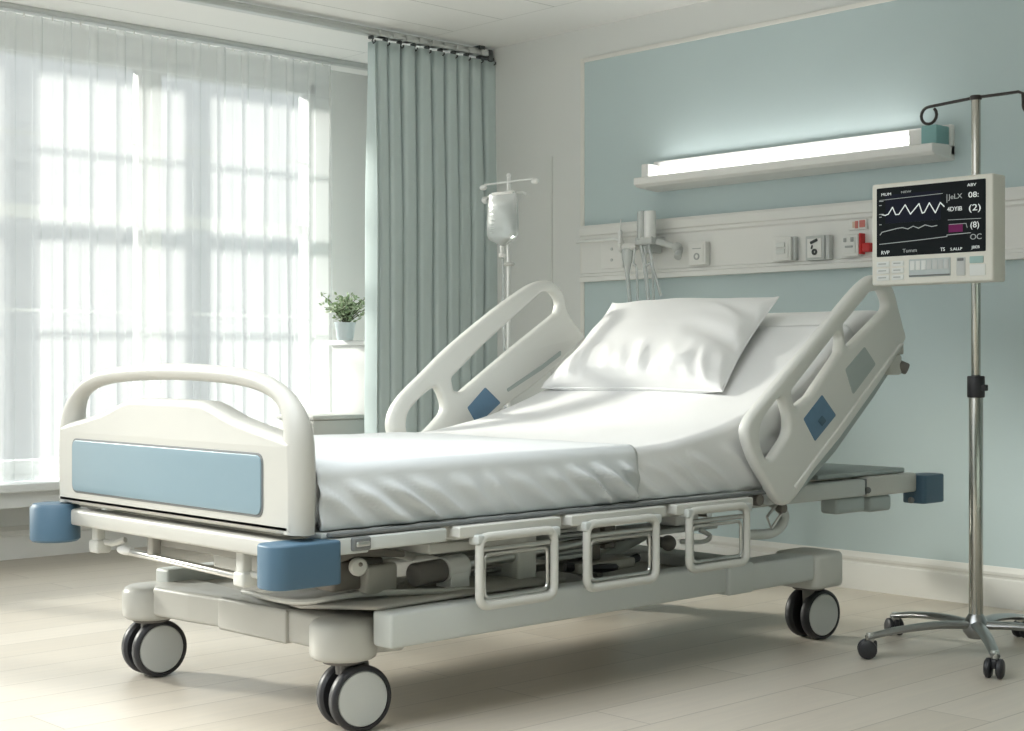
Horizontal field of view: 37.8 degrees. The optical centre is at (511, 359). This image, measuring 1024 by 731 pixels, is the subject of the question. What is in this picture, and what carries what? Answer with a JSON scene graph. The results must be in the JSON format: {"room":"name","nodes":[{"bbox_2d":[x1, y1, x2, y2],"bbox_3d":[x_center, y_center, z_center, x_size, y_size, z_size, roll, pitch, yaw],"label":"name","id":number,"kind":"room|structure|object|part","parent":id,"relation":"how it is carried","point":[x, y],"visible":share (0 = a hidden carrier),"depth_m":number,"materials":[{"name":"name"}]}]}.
{"room":"hospital room","nodes":[
{"label":"hospital room","id":0,"kind":"room"},
{"bbox_2d":[0,70,367,526],"bbox_3d":[-3.916,-0.360,6.341,8.200,2.720,0.200,0,0,-43],"label":"wall","id":1,"kind":"structure","parent":0,"point":[348,90],"depth_m":8.97,"materials":[{"name":"white paint"}]},
{"bbox_2d":[0,479,59,508],"bbox_3d":[-3.043,0.655,6.793,5.590,0.120,0.380,0,0,-43],"label":"window sill","id":2,"kind":"structure","parent":1,"relation":"attached to","point":[16,494],"depth_m":7.25,"materials":[{"name":"white paint"}]},
{"bbox_2d":[0,525,146,560],"bbox_3d":[-3.840,0.917,6.260,8.200,0.165,0.022,0,0,-43],"label":"baseboard","id":3,"kind":"structure","parent":1,"relation":"attached to","point":[15,542],"depth_m":7.61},
{"bbox_2d":[0,0,708,75],"bbox_3d":[-0.569,-1.780,2.900,8.350,0.120,9.800,0,0,-43],"label":"ceiling","id":4,"kind":"structure","parent":0,"point":[491,24],"depth_m":7.54,"materials":[{"name":"white paint"}]},
{"bbox_2d":[0,1,367,70],"bbox_3d":[-3.606,-1.708,6.135,7.970,0.025,0.075,0,0,-43],"label":"track","id":5,"kind":"object","parent":4,"relation":"attached to","point":[6,6],"visible":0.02,"depth_m":7.84,"materials":[{"name":"grey metal"}]},
{"bbox_2d":[0,11,332,481],"bbox_3d":[-3.026,-0.552,6.690,5.477,2.284,0.040,0,0,-43],"label":"sheer curtain","id":6,"kind":"object","parent":5,"relation":"hanging from","point":[162,214],"visible":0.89,"depth_m":7.76,"materials":[{"name":"white fabric"}]},
{"bbox_2d":[177,0,492,61],"bbox_3d":[-3.028,-1.680,5.528,7.977,0.080,0.070,0,0,-43],"label":"rail","id":7,"kind":"object","parent":4,"relation":"attached to","point":[230,5],"visible":1,"depth_m":7.55,"materials":[{"name":"grey metal"}]},
{"bbox_2d":[364,35,496,432],"bbox_3d":[-0.432,-0.344,8.001,0.867,2.647,0.140,0,0,-43],"label":"curtain","id":8,"kind":"object","parent":7,"relation":"hanging from","point":[431,260],"visible":0.59,"depth_m":7.90,"materials":[{"name":"green fabric"}]},
{"bbox_2d":[0,546,1023,730],"bbox_3d":[-0.569,1.060,2.900,8.350,0.120,9.800,0,0,-43],"label":"floor","id":9,"kind":"structure","parent":0,"point":[715,662],"depth_m":4.79,"materials":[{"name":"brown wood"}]},
{"bbox_2d":[276,413,363,434],"bbox_3d":[-1.033,0.646,8.042,0.391,0.708,0.340,0,0,-43],"label":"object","id":10,"kind":"object","parent":9,"relation":"on","point":[321,423],"visible":0.25,"depth_m":7.94,"materials":[{"name":"grey laminate"}]},
{"bbox_2d":[328,340,364,413],"bbox_3d":[-0.779,0.446,8.363,0.360,1.108,0.360,0,0,-43],"label":"plinth","id":11,"kind":"object","parent":9,"relation":"on","point":[348,355],"visible":0.17,"depth_m":8.26,"materials":[{"name":"white paint"}]},
{"bbox_2d":[319,292,364,339],"bbox_3d":[-0.913,-0.259,8.247,0.236,0.299,0.337,0,0,37],"label":"potted plant","id":12,"kind":"object","parent":11,"relation":"on","point":[345,309],"visible":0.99,"depth_m":8.20,"materials":[{"name":"green plant"}]},
{"bbox_3d":[-0.919,-0.278,8.243,0.307,0.184,0.219,0,0,-43],"label":"stem","id":13,"kind":"part","parent":12,"relation":"part of","materials":[{"name":"green plant"}]},
{"bbox_3d":[-0.917,-0.158,8.233,0.120,0.098,0.120,0,0,-43],"label":"pot","id":14,"kind":"part","parent":12,"relation":"part of","materials":[{"name":"white ceramic"}]},
{"bbox_2d":[30,275,943,730],"bbox_3d":[0.090,0.336,5.190,3.130,1.328,1.422,0,0,-43],"label":"hospital bed","id":15,"kind":"object","parent":9,"relation":"on","point":[202,476],"visible":0.92,"depth_m":4.41,"materials":[{"name":"white plastic"}]},
{"bbox_3d":[-0.927,0.478,4.169,0.070,0.049,1.220,0,0,-43],"label":"foot rail","id":16,"kind":"part","parent":15,"relation":"part of","materials":[{"name":"white plastic"}]},
{"bbox_3d":[-0.943,0.224,4.182,0.080,0.429,1.283,0,0,-43],"label":"footboard","id":17,"kind":"part","parent":15,"relation":"part of","materials":[{"name":"white plastic"}]},
{"bbox_3d":[-0.547,0.605,4.954,0.611,0.202,0.044,0,0,-43],"label":"lift arm","id":18,"kind":"part","parent":15,"relation":"part of","materials":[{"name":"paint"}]},
{"bbox_3d":[-0.312,0.675,4.441,0.761,0.065,0.611,0,0,-43],"label":"lid","id":19,"kind":"part","parent":15,"relation":"part of","materials":[{"name":"beige plastic"}]},
{"bbox_3d":[-0.239,0.603,4.241,0.112,0.072,0.068,0,0,-43],"label":"actuator motor","id":20,"kind":"part","parent":15,"relation":"part of","materials":[{"name":"grey rubber"}]},
{"bbox_3d":[-0.149,0.605,4.532,0.611,0.202,0.044,0,0,-43],"label":"lift arm","id":21,"kind":"part","parent":15,"relation":"part of","materials":[{"name":"paint"}]},
{"bbox_2d":[202,554,677,612],"bbox_3d":[-0.155,0.723,4.925,1.430,0.018,1.060,0,0,-43],"label":"tray","id":22,"kind":"object","parent":15,"relation":"on","point":[642,565],"depth_m":4.98,"materials":[{"name":"plastic"}]},
{"bbox_3d":[0.092,0.487,5.158,2.730,0.055,1.140,0,0,-43],"label":"deck frame","id":23,"kind":"part","parent":15,"relation":"part of","materials":[{"name":"paint"}]},
{"bbox_3d":[-0.088,0.064,5.964,1.043,0.783,0.052,0,0,-43],"label":"rail","id":24,"kind":"part","parent":15,"relation":"part of","materials":[{"name":"white plastic"}]},
{"bbox_3d":[0.012,0.590,4.164,0.253,0.127,0.011,0,0,-43],"label":"rod","id":25,"kind":"part","parent":15,"relation":"part of","materials":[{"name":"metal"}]},
{"bbox_3d":[0.010,0.517,4.166,0.266,0.016,0.016,0,0,-43],"label":"rod","id":26,"kind":"part","parent":15,"relation":"part of","materials":[{"name":"metal"}]},
{"bbox_3d":[-0.267,0.445,4.799,1.725,0.015,1.210,0,0,-43],"label":"deck plate","id":27,"kind":"part","parent":15,"relation":"part of","materials":[{"name":"grey paint"}]},
{"bbox_3d":[0.106,0.576,4.567,0.682,0.072,0.040,0,0,-43],"label":"actuator rod","id":28,"kind":"part","parent":15,"relation":"part of","materials":[{"name":"metal"}]},
{"bbox_3d":[0.145,0.643,4.716,0.820,0.047,0.080,0,0,-43],"label":"link rod","id":29,"kind":"part","parent":15,"relation":"part of","materials":[{"name":"metal"}]},
{"bbox_3d":[0.243,0.570,4.779,0.130,0.120,0.140,0,0,-43],"label":"bracket plate","id":30,"kind":"part","parent":15,"relation":"part of","materials":[{"name":"grey metal"}]},
{"bbox_2d":[315,310,876,525],"bbox_3d":[0.057,0.124,5.125,2.624,0.617,1.170,0,0,-43],"label":"mattress","id":31,"kind":"object","parent":15,"relation":"on","point":[856,320],"visible":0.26,"depth_m":5.59,"materials":[{"name":"white fabric"}]},
{"bbox_2d":[314,432,639,530],"bbox_3d":[-0.463,0.346,4.635,1.211,0.174,1.320,0,0,-43],"label":"sheet","id":32,"kind":"object","parent":31,"relation":"on","point":[366,479],"visible":0.68,"depth_m":4.21,"materials":[{"name":"white fabric"}]},
{"bbox_2d":[319,324,853,529],"bbox_3d":[-0.010,0.150,5.062,2.430,0.565,1.226,0,0,-43],"label":"sheet","id":33,"kind":"object","parent":31,"relation":"on","point":[685,444],"visible":0.44,"depth_m":5.22,"materials":[{"name":"white fabric"}]},
{"bbox_2d":[541,296,778,392],"bbox_3d":[0.576,-0.058,5.787,0.495,0.377,0.971,0,0,-43],"label":"pillow","id":34,"kind":"object","parent":33,"relation":"on","point":[684,345],"visible":0.98,"depth_m":5.63,"materials":[{"name":"fabric"}]},
{"bbox_2d":[559,554,634,574],"bbox_3d":[0.260,0.644,4.725,0.260,0.032,0.120,0,0,-43],"label":"cable tray","id":35,"kind":"object","parent":15,"relation":"on","point":[607,562],"depth_m":4.67,"materials":[{"name":"plastic"}]},
{"bbox_3d":[0.415,0.605,5.064,0.562,0.202,0.044,0,0,-43],"label":"lift arm","id":36,"kind":"part","parent":15,"relation":"part of","materials":[{"name":"paint"}]},
{"bbox_3d":[0.324,0.586,4.458,0.270,0.126,0.011,0,0,-43],"label":"rod","id":37,"kind":"part","parent":15,"relation":"part of","materials":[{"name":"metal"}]},
{"bbox_3d":[0.322,0.513,4.460,0.283,0.016,0.016,0,0,-43],"label":"rod","id":38,"kind":"part","parent":15,"relation":"part of","materials":[{"name":"metal"}]},
{"bbox_3d":[0.494,0.600,4.928,0.052,0.052,0.106,0,0,-43],"label":"pivot knob","id":39,"kind":"part","parent":15,"relation":"part of","materials":[{"name":"grey rubber"}]},
{"bbox_3d":[0.509,0.563,5.029,0.360,0.018,0.180,0,0,-43],"label":"plate","id":40,"kind":"part","parent":15,"relation":"part of","materials":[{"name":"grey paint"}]},
{"bbox_3d":[0.616,0.588,4.984,0.141,0.050,0.046,0,0,-43],"label":"lever","id":41,"kind":"part","parent":15,"relation":"part of","materials":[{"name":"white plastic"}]},
{"bbox_3d":[0.653,0.578,4.769,0.255,0.122,0.011,0,0,-43],"label":"rod","id":42,"kind":"part","parent":15,"relation":"part of","materials":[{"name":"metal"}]},
{"bbox_3d":[0.651,0.507,4.770,0.268,0.016,0.016,0,0,-43],"label":"rod","id":43,"kind":"part","parent":15,"relation":"part of","materials":[{"name":"metal"}]},
{"bbox_3d":[0.857,0.536,5.046,0.213,0.133,0.038,0,0,-36],"label":"release lever","id":44,"kind":"part","parent":15,"relation":"part of","materials":[{"name":"grey paint"}]},
{"bbox_3d":[0.893,0.445,5.088,0.120,0.090,0.060,0,0,-43],"label":"rail mount","id":45,"kind":"part","parent":15,"relation":"part of","materials":[{"name":"grey paint"}]},
{"bbox_3d":[0.878,0.725,5.140,0.370,0.090,0.125,0,0,-43],"label":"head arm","id":46,"kind":"part","parent":15,"relation":"part of","materials":[{"name":"grey paint"}]},
{"bbox_3d":[1.096,0.091,5.213,0.953,0.795,0.044,0,0,-43],"label":"rail","id":47,"kind":"part","parent":15,"relation":"part of","materials":[{"name":"white plastic"}]},
{"bbox_3d":[1.193,0.188,5.277,0.669,0.500,0.016,0,0,-43],"label":"trim","id":48,"kind":"part","parent":15,"relation":"part of","materials":[{"name":"white plastic"}]},
{"bbox_3d":[0.889,0.417,5.909,0.560,0.018,1.160,0,0,-43],"label":"head plate","id":49,"kind":"part","parent":15,"relation":"part of","materials":[{"name":"grey plastic"}]},
{"bbox_3d":[1.441,0.025,5.542,0.059,0.056,0.044,0,0,6],"label":"rail knob","id":50,"kind":"part","parent":15,"relation":"part of","materials":[{"name":"grey plastic"}]},
{"bbox_2d":[480,173,538,407],"bbox_3d":[0.002,0.042,7.367,0.536,1.917,0.561,0,0,-43],"label":"stand","id":51,"kind":"object","parent":9,"relation":"on","point":[484,200],"visible":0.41,"depth_m":7.34,"materials":[{"name":"metal"}]},
{"bbox_2d":[487,190,518,407],"bbox_3d":[-0.047,-0.286,7.301,0.077,1.073,0.208,0,0,-43],"label":"bag","id":52,"kind":"object","parent":51,"relation":"hanging from","point":[508,207],"visible":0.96,"depth_m":7.30,"materials":[{"name":"white plastic"}]},
{"bbox_2d":[857,90,1023,678],"bbox_3d":[1.590,0.050,5.120,0.799,1.900,0.815,0,0,-43],"label":"pole stand","id":53,"kind":"object","parent":9,"relation":"on","point":[975,625],"visible":1,"depth_m":5.07,"materials":[{"name":"metal"}]},
{"bbox_3d":[1.200,0.931,5.015,0.028,0.034,0.028,0,0,-43],"label":"caster stem","id":54,"kind":"part","parent":53,"relation":"part of","materials":[{"name":"metal"}]},
{"bbox_3d":[1.372,0.911,5.051,0.380,0.056,0.048,0,0,-11],"label":"leg","id":55,"kind":"part","parent":53,"relation":"part of","materials":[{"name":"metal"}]},
{"bbox_3d":[1.476,0.911,5.274,0.048,0.056,0.380,0,0,-29],"label":"leg","id":56,"kind":"part","parent":53,"relation":"part of","materials":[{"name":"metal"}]},
{"bbox_2d":[873,173,1004,286],"bbox_3d":[1.470,-0.438,5.138,0.141,0.356,0.464,0,0,-43],"label":"patient monitor","id":57,"kind":"object","parent":53,"relation":"attached to","point":[950,230],"visible":1,"depth_m":5.07,"materials":[{"name":"beige plastic"}]},
{"bbox_3d":[1.421,-0.315,5.095,0.006,0.062,0.159,0,0,-43],"label":"key panel","id":58,"kind":"part","parent":57,"relation":"part of","materials":[{"name":"white plastic"}]},
{"bbox_3d":[1.502,-0.313,5.009,0.006,0.062,0.033,0,0,-43],"label":"dial panel","id":59,"kind":"part","parent":57,"relation":"part of","materials":[{"name":"white plastic"}]},
{"bbox_3d":[1.547,0.911,4.883,0.048,0.056,0.380,0,0,8],"label":"leg","id":60,"kind":"part","parent":53,"relation":"part of","materials":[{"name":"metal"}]},
{"bbox_3d":[1.520,0.931,4.710,0.028,0.034,0.028,0,0,-43],"label":"caster stem","id":61,"kind":"part","parent":53,"relation":"part of","materials":[{"name":"metal"}]},
{"bbox_3d":[1.714,0.911,5.250,0.048,0.056,0.380,0,0,40],"label":"leg","id":62,"kind":"part","parent":53,"relation":"part of","materials":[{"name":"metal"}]},
{"bbox_3d":[1.771,0.911,5.009,0.380,0.056,0.048,0,0,23],"label":"leg","id":63,"kind":"part","parent":53,"relation":"part of","materials":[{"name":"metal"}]},
{"bbox_2d":[469,0,868,410],"bbox_3d":[2.414,-0.360,5.712,0.150,2.720,9.800,0,0,-43],"label":"wall","id":64,"kind":"structure","parent":0,"point":[537,80],"depth_m":7.93,"materials":[{"name":"white paint"}]},
{"bbox_2d":[550,156,552,375],"bbox_3d":[0.209,-0.115,7.935,0.010,1.930,0.012,0,0,-43],"label":"trim","id":65,"kind":"structure","parent":64,"relation":"attached to","point":[551,157],"depth_m":7.93,"materials":[{"name":"white paint"}]},
{"bbox_2d":[580,0,894,343],"bbox_3d":[3.037,-0.356,4.932,0.014,2.412,7.810,0,0,-43],"label":"trim","id":66,"kind":"structure","parent":64,"relation":"attached to","point":[870,2],"depth_m":7.59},
{"bbox_2d":[634,124,954,191],"bbox_3d":[1.213,-0.901,6.737,0.177,0.148,1.630,0,0,-43],"label":"wall lamp","id":67,"kind":"object","parent":64,"relation":"attached to","point":[934,143],"visible":1,"depth_m":6.62,"materials":[{"name":"white plastic"}]},
{"bbox_2d":[579,186,1023,281],"bbox_3d":[2.814,-0.546,5.109,0.080,0.288,7.175,0,0,-43],"label":"panel","id":68,"kind":"object","parent":64,"relation":"attached to","point":[833,235],"visible":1,"depth_m":6.91,"materials":[{"name":"white plastic"}]},
{"bbox_3d":[0.507,-0.530,7.563,0.010,0.136,0.150,0,0,-43],"label":"blank plate","id":69,"kind":"part","parent":68,"relation":"part of","materials":[{"name":"white plastic"}]},
{"bbox_2d":[576,210,682,301],"bbox_3d":[0.558,-0.262,7.408,0.115,0.925,0.725,0,0,-43],"label":"oxygen flowmeter","id":70,"kind":"object","parent":68,"relation":"attached to","point":[651,244],"visible":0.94,"depth_m":7.26,"materials":[{"name":"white plastic"}]},
{"bbox_2d":[621,249,632,276],"bbox_3d":[0.567,-0.475,7.358,0.060,0.140,0.060,0,0,-43],"label":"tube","id":71,"kind":"object","parent":70,"relation":"on","point":[622,250],"depth_m":7.37,"materials":[{"name":"plastic"}]},
{"bbox_3d":[0.575,-0.555,7.365,0.052,0.052,0.110,0,0,-43],"label":"control knob","id":72,"kind":"part","parent":70,"relation":"part of","materials":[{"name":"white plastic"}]},
{"bbox_2d":[689,241,709,265],"bbox_3d":[0.893,-0.507,7.132,0.038,0.110,0.105,0,0,-43],"label":"outlet","id":73,"kind":"object","parent":68,"relation":"attached to","point":[699,251],"depth_m":7.11,"materials":[{"name":"white plastic"}]},
{"bbox_2d":[773,236,797,261],"bbox_3d":[1.232,-0.501,6.764,0.049,0.107,0.117,0,0,-43],"label":"outlet","id":74,"kind":"object","parent":68,"relation":"attached to","point":[785,248],"depth_m":6.74,"materials":[{"name":"white plastic"}]},
{"bbox_2d":[806,235,832,260],"bbox_3d":[1.358,-0.496,6.631,0.048,0.108,0.123,0,0,-43],"label":"outlet","id":75,"kind":"object","parent":68,"relation":"attached to","point":[818,247],"depth_m":6.61,"materials":[{"name":"white plastic"}]},
{"bbox_2d":[842,233,872,256],"bbox_3d":[1.494,-0.499,6.488,0.047,0.098,0.137,0,0,-43],"label":"outlet","id":76,"kind":"object","parent":68,"relation":"attached to","point":[853,244],"depth_m":6.47,"materials":[{"name":"white plastic"}]},
{"bbox_3d":[1.504,-0.589,6.503,0.011,0.047,0.090,0,0,-43],"label":"call plate","id":77,"kind":"part","parent":68,"relation":"part of","materials":[{"name":"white plastic"}]},
{"bbox_2d":[585,0,1023,568],"bbox_3d":[3.048,-0.345,4.925,0.008,2.390,7.785,0,0,-43],"label":"wall","id":78,"kind":"structure","parent":64,"relation":"attached to","point":[872,69],"depth_m":6.49,"materials":[{"name":"blue paint"}]},
{"bbox_2d":[616,525,1023,610],"bbox_3d":[2.416,0.917,5.576,0.022,0.165,9.600,0,0,-43],"label":"baseboard","id":79,"kind":"structure","parent":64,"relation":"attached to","point":[1003,587],"depth_m":6.35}
]}

